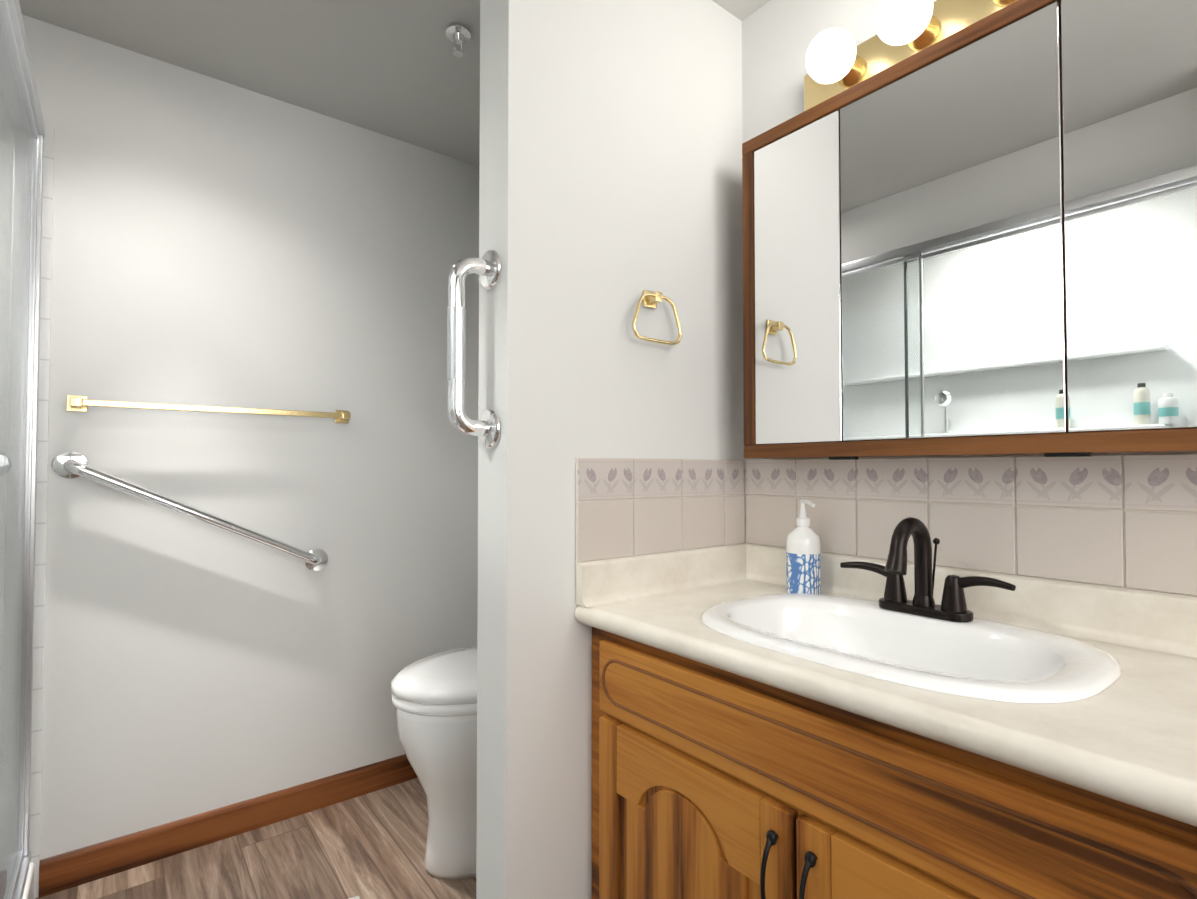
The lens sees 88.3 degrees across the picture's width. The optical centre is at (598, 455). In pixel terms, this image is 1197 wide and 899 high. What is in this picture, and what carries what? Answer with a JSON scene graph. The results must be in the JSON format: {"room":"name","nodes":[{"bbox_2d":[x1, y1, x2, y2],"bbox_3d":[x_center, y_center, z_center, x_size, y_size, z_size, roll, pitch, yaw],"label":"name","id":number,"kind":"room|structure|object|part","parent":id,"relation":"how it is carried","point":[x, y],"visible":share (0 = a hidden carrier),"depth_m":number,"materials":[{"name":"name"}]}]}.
{"room":"bathroom","nodes":[
{"label":"bathroom","id":0,"kind":"room"},
{"bbox_2d":[22,15,479,859],"bbox_3d":[-1.274,0.001,1.847,2.530,2.310,0.100,1,-2,-38],"label":"wall","id":1,"kind":"structure","parent":0,"point":[218,243],"depth_m":1.90,"materials":[{"name":"white paint"}]},
{"bbox_2d":[29,125,54,898],"bbox_3d":[-1.474,0.136,1.619,0.036,2.030,0.008,1,-2,-38],"label":"shower door frame","id":2,"kind":"structure","parent":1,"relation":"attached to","point":[41,518],"depth_m":1.62,"materials":[{"name":"silver metal"}]},
{"bbox_2d":[51,450,328,571],"bbox_3d":[-1.161,0.185,1.827,0.700,0.390,0.060,1,-2,-38],"label":"grab rail","id":3,"kind":"object","parent":1,"relation":"attached to","point":[70,465],"visible":1,"depth_m":1.76,"materials":[{"name":"silver metal"}]},
{"bbox_2d":[66,395,350,423],"bbox_3d":[-1.126,-0.136,1.861,0.731,0.044,0.062,1,-2,-38],"label":"towel rail","id":4,"kind":"object","parent":1,"relation":"attached to","point":[75,403],"visible":1,"depth_m":1.79,"materials":[{"name":"gold metal"}]},
{"bbox_3d":[-1.394,-0.141,1.646,0.026,0.026,0.054,1,-2,-38],"label":"post","id":5,"kind":"part","parent":4,"relation":"part of","materials":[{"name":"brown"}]},
{"bbox_3d":[-1.413,-0.140,1.670,0.044,0.044,0.008,1,-2,-38],"label":"plate","id":6,"kind":"part","parent":4,"relation":"part of","materials":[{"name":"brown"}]},
{"bbox_3d":[-0.872,-0.131,2.093,0.044,0.044,0.008,1,-2,-38],"label":"plate","id":7,"kind":"part","parent":4,"relation":"part of","materials":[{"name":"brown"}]},
{"bbox_3d":[-0.853,-0.131,2.069,0.026,0.026,0.054,1,-2,-38],"label":"post","id":8,"kind":"part","parent":4,"relation":"part of","materials":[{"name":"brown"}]},
{"bbox_2d":[39,754,417,897],"bbox_3d":[-0.890,1.115,2.051,1.442,0.092,0.012,1,-2,-38],"label":"baseboard","id":9,"kind":"structure","parent":1,"relation":"attached to","point":[73,868],"depth_m":1.84,"materials":[{"name":"brown wood"}]},
{"bbox_2d":[35,778,475,898],"bbox_3d":[-0.120,1.147,0.343,2.530,0.050,3.850,1,-2,-38],"label":"floor","id":10,"kind":"structure","parent":0,"point":[371,845],"depth_m":1.74,"materials":[{"name":"brown wood"}]},
{"bbox_2d":[0,0,44,898],"bbox_3d":[-1.225,0.115,0.613,0.869,2.026,1.878,1,-2,-38],"label":"shower enclosure","id":11,"kind":"object","parent":10,"relation":"on","point":[22,130],"visible":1,"depth_m":1.41,"materials":[{"name":"clear plastic"}]},
{"bbox_3d":[-1.154,1.000,1.165,0.012,0.020,0.993,1,-2,-38],"label":"panel rail","id":12,"kind":"part","parent":11,"relation":"part of","materials":[{"name":"silver metal"}]},
{"bbox_3d":[-1.154,-0.837,1.206,0.012,0.016,0.993,1,-2,-38],"label":"panel rail","id":13,"kind":"part","parent":11,"relation":"part of","materials":[{"name":"silver metal"}]},
{"bbox_2d":[391,646,476,878],"bbox_3d":[-0.272,0.686,1.866,0.700,0.942,0.482,1,-2,-38],"label":"toilet","id":14,"kind":"object","parent":10,"relation":"on","point":[434,700],"visible":0.38,"depth_m":1.66,"materials":[{"name":"white ceramic"}]},
{"bbox_3d":[-0.353,0.629,1.804,0.495,0.048,0.413,1,-2,-38],"label":"lid","id":15,"kind":"part","parent":14,"relation":"part of","materials":[{"name":"white ceramic"}]},
{"bbox_3d":[-0.353,0.669,1.803,0.491,0.027,0.409,1,-2,-38],"label":"seat","id":16,"kind":"part","parent":14,"relation":"part of","materials":[{"name":"white ceramic"}]},
{"bbox_3d":[-0.300,0.921,1.839,0.603,0.470,0.407,1,-2,-38],"label":"bowl","id":17,"kind":"part","parent":14,"relation":"part of","materials":[{"name":"white ceramic"}]},
{"bbox_2d":[575,617,1196,898],"bbox_3d":[0.641,0.735,0.819,0.554,0.795,1.548,1,-2,-38],"label":"bathroom vanity","id":18,"kind":"object","parent":10,"relation":"on","point":[710,781],"depth_m":0.86,"materials":[{"name":"brown wood"}]},
{"bbox_3d":[0.144,0.755,1.067,0.012,0.331,0.284,1,-2,-38],"label":"door panel","id":19,"kind":"part","parent":18,"relation":"part of","materials":[{"name":"brown wood"}]},
{"bbox_3d":[0.146,0.589,1.072,0.019,0.130,0.340,1,-2,-38],"label":"door rail","id":20,"kind":"part","parent":18,"relation":"part of","materials":[{"name":"brown wood"}]},
{"bbox_3d":[0.248,0.622,0.901,0.035,0.136,0.013,1,-2,-38],"label":"handle","id":21,"kind":"part","parent":18,"relation":"part of","materials":[{"name":"black metal"}]},
{"bbox_3d":[0.288,0.621,0.851,0.035,0.136,0.013,1,-2,-38],"label":"handle","id":22,"kind":"part","parent":18,"relation":"part of","materials":[{"name":"black metal"}]},
{"bbox_2d":[574,597,1196,816],"bbox_3d":[0.643,0.318,0.830,0.548,0.040,1.548,1,-2,-38],"label":"countertop","id":23,"kind":"structure","parent":18,"relation":"on","point":[1139,738],"depth_m":0.71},
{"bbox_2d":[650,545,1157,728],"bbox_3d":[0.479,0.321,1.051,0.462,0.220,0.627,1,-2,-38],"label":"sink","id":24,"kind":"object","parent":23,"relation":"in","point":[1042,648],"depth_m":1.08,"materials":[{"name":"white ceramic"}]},
{"bbox_3d":[0.429,0.580,0.711,0.019,0.130,0.342,1,-2,-38],"label":"door rail","id":25,"kind":"part","parent":18,"relation":"part of","materials":[{"name":"brown wood"}]},
{"bbox_2d":[19,0,770,166],"bbox_3d":[-0.120,-1.212,0.397,2.530,0.050,3.850,1,-2,-38],"label":"ceiling","id":26,"kind":"structure","parent":0,"point":[398,70],"depth_m":1.75,"materials":[{"name":"grey paint"}]},
{"bbox_2d":[446,23,470,56],"bbox_3d":[-0.383,-1.126,1.681,0.068,0.064,0.068,1,-2,-38],"label":"sprinkler","id":27,"kind":"object","parent":26,"relation":"attached to","point":[457,33],"visible":1,"depth_m":1.67,"materials":[{"name":"silver metal"}]},
{"bbox_3d":[-0.383,-1.111,1.681,0.029,0.035,0.004,1,-2,-38],"label":"frame","id":28,"kind":"part","parent":27,"relation":"part of","materials":[{"name":"silver metal"}]},
{"bbox_2d":[476,0,743,898],"bbox_3d":[0.067,-0.008,1.448,0.708,2.310,0.120,1,-2,-38],"label":"wall","id":29,"kind":"structure","parent":0,"point":[610,179],"depth_m":1.28,"materials":[{"name":"white paint"}]},
{"bbox_2d":[447,249,500,448],"bbox_3d":[-0.252,-0.214,1.207,0.092,0.400,0.080,1,-2,-38],"label":"grab rail","id":30,"kind":"object","parent":29,"relation":"attached to","point":[486,268],"visible":0.96,"depth_m":1.18,"materials":[{"name":"silver metal"}]},
{"bbox_2d":[632,290,681,344],"bbox_3d":[0.126,-0.315,1.400,0.150,0.123,0.036,1,-2,-38],"label":"towel ring","id":31,"kind":"object","parent":29,"relation":"attached to","point":[650,299],"visible":0.98,"depth_m":1.39,"materials":[{"name":"gold metal"}]},
{"bbox_3d":[0.117,-0.357,1.412,0.038,0.038,0.008,1,-2,-38],"label":"plate","id":32,"kind":"part","parent":31,"relation":"part of","materials":[{"name":"gold metal"}]},
{"bbox_3d":[0.129,-0.357,1.398,0.022,0.022,0.028,1,-2,-38],"label":"post","id":33,"kind":"part","parent":31,"relation":"part of","materials":[{"name":"gold metal"}]},
{"bbox_2d":[576,545,745,604],"bbox_3d":[0.172,0.268,1.420,0.522,0.086,0.040,1,-2,-38],"label":"backsplash","id":34,"kind":"structure","parent":29,"relation":"attached to","point":[603,580],"depth_m":1.33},
{"bbox_2d":[742,0,1196,542],"bbox_3d":[0.868,-0.016,1.079,0.100,2.310,3.750,1,-2,-38],"label":"wall","id":35,"kind":"structure","parent":0,"point":[778,36],"depth_m":1.54,"materials":[{"name":"white paint"}]},
{"bbox_2d":[804,0,1017,110],"bbox_3d":[0.769,-0.841,1.105,0.043,0.110,0.885,1,-2,-38],"label":"wall lamp","id":36,"kind":"object","parent":35,"relation":"attached to","point":[876,53],"visible":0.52,"depth_m":1.27,"materials":[{"name":"gold metal"}]},
{"bbox_2d":[838,55,864,86],"bbox_3d":[0.534,-0.836,1.330,0.050,0.060,0.060,1,-2,-38],"label":"socket","id":37,"kind":"object","parent":36,"relation":"attached to","point":[852,76],"visible":0.33,"depth_m":1.32,"materials":[{"name":"gold metal"}]},
{"bbox_2d":[806,28,855,83],"bbox_3d":[0.487,-0.837,1.293,0.100,0.100,0.100,1,-2,-38],"label":"bulb","id":38,"kind":"object","parent":37,"relation":"attached to","point":[830,55],"visible":1,"depth_m":1.26,"materials":[{"name":"white glass"}]},
{"bbox_2d":[907,15,939,50],"bbox_3d":[0.628,-0.839,1.210,0.050,0.060,0.060,1,-2,-38],"label":"socket","id":39,"kind":"object","parent":36,"relation":"attached to","point":[926,37],"visible":0.44,"depth_m":1.20,"materials":[{"name":"gold metal"}]},
{"bbox_2d":[875,0,932,45],"bbox_3d":[0.581,-0.840,1.173,0.100,0.100,0.100,1,-2,-38],"label":"bulb","id":40,"kind":"object","parent":39,"relation":"attached to","point":[899,22],"visible":1,"depth_m":1.15,"materials":[{"name":"white glass"}]},
{"bbox_2d":[993,0,1015,5],"bbox_3d":[0.722,-0.841,1.091,0.050,0.060,0.060,1,-2,-38],"label":"socket","id":41,"kind":"object","parent":36,"relation":"attached to","point":[1002,2],"visible":1,"depth_m":1.11,"materials":[{"name":"gold metal"}]},
{"bbox_2d":[734,541,1196,656],"bbox_3d":[0.843,0.258,0.988,0.040,0.086,1.548,1,-2,-38],"label":"backsplash","id":42,"kind":"structure","parent":35,"relation":"attached to","point":[1177,612],"depth_m":0.94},
{"bbox_2d":[742,0,1196,459],"bbox_3d":[0.712,-0.379,1.109,0.116,0.768,1.038,1,-2,-38],"label":"upper cabinet","id":43,"kind":"object","parent":35,"relation":"attached to","point":[978,238],"visible":1,"depth_m":1.06,"materials":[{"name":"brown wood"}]},
{"bbox_3d":[0.439,-0.376,1.375,0.006,0.698,0.218,1,-2,-38],"label":"door","id":44,"kind":"part","parent":43,"relation":"part of","materials":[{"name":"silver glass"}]},
{"bbox_3d":[0.712,-0.747,1.117,0.116,0.031,1.038,1,-2,-38],"label":"rail","id":45,"kind":"part","parent":43,"relation":"part of","materials":[{"name":"brown wood"}]},
{"bbox_3d":[0.625,-0.381,1.137,0.006,0.698,0.381,1,-2,-38],"label":"door","id":46,"kind":"part","parent":43,"relation":"part of","materials":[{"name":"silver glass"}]},
{"bbox_3d":[0.712,-0.016,1.101,0.116,0.031,1.038,1,-2,-38],"label":"rail","id":47,"kind":"part","parent":43,"relation":"part of","materials":[{"name":"brown wood"}]},
{"bbox_3d":[0.858,-0.388,0.840,0.006,0.698,0.368,1,-2,-38],"label":"door","id":48,"kind":"part","parent":43,"relation":"part of","materials":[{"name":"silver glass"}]}
]}

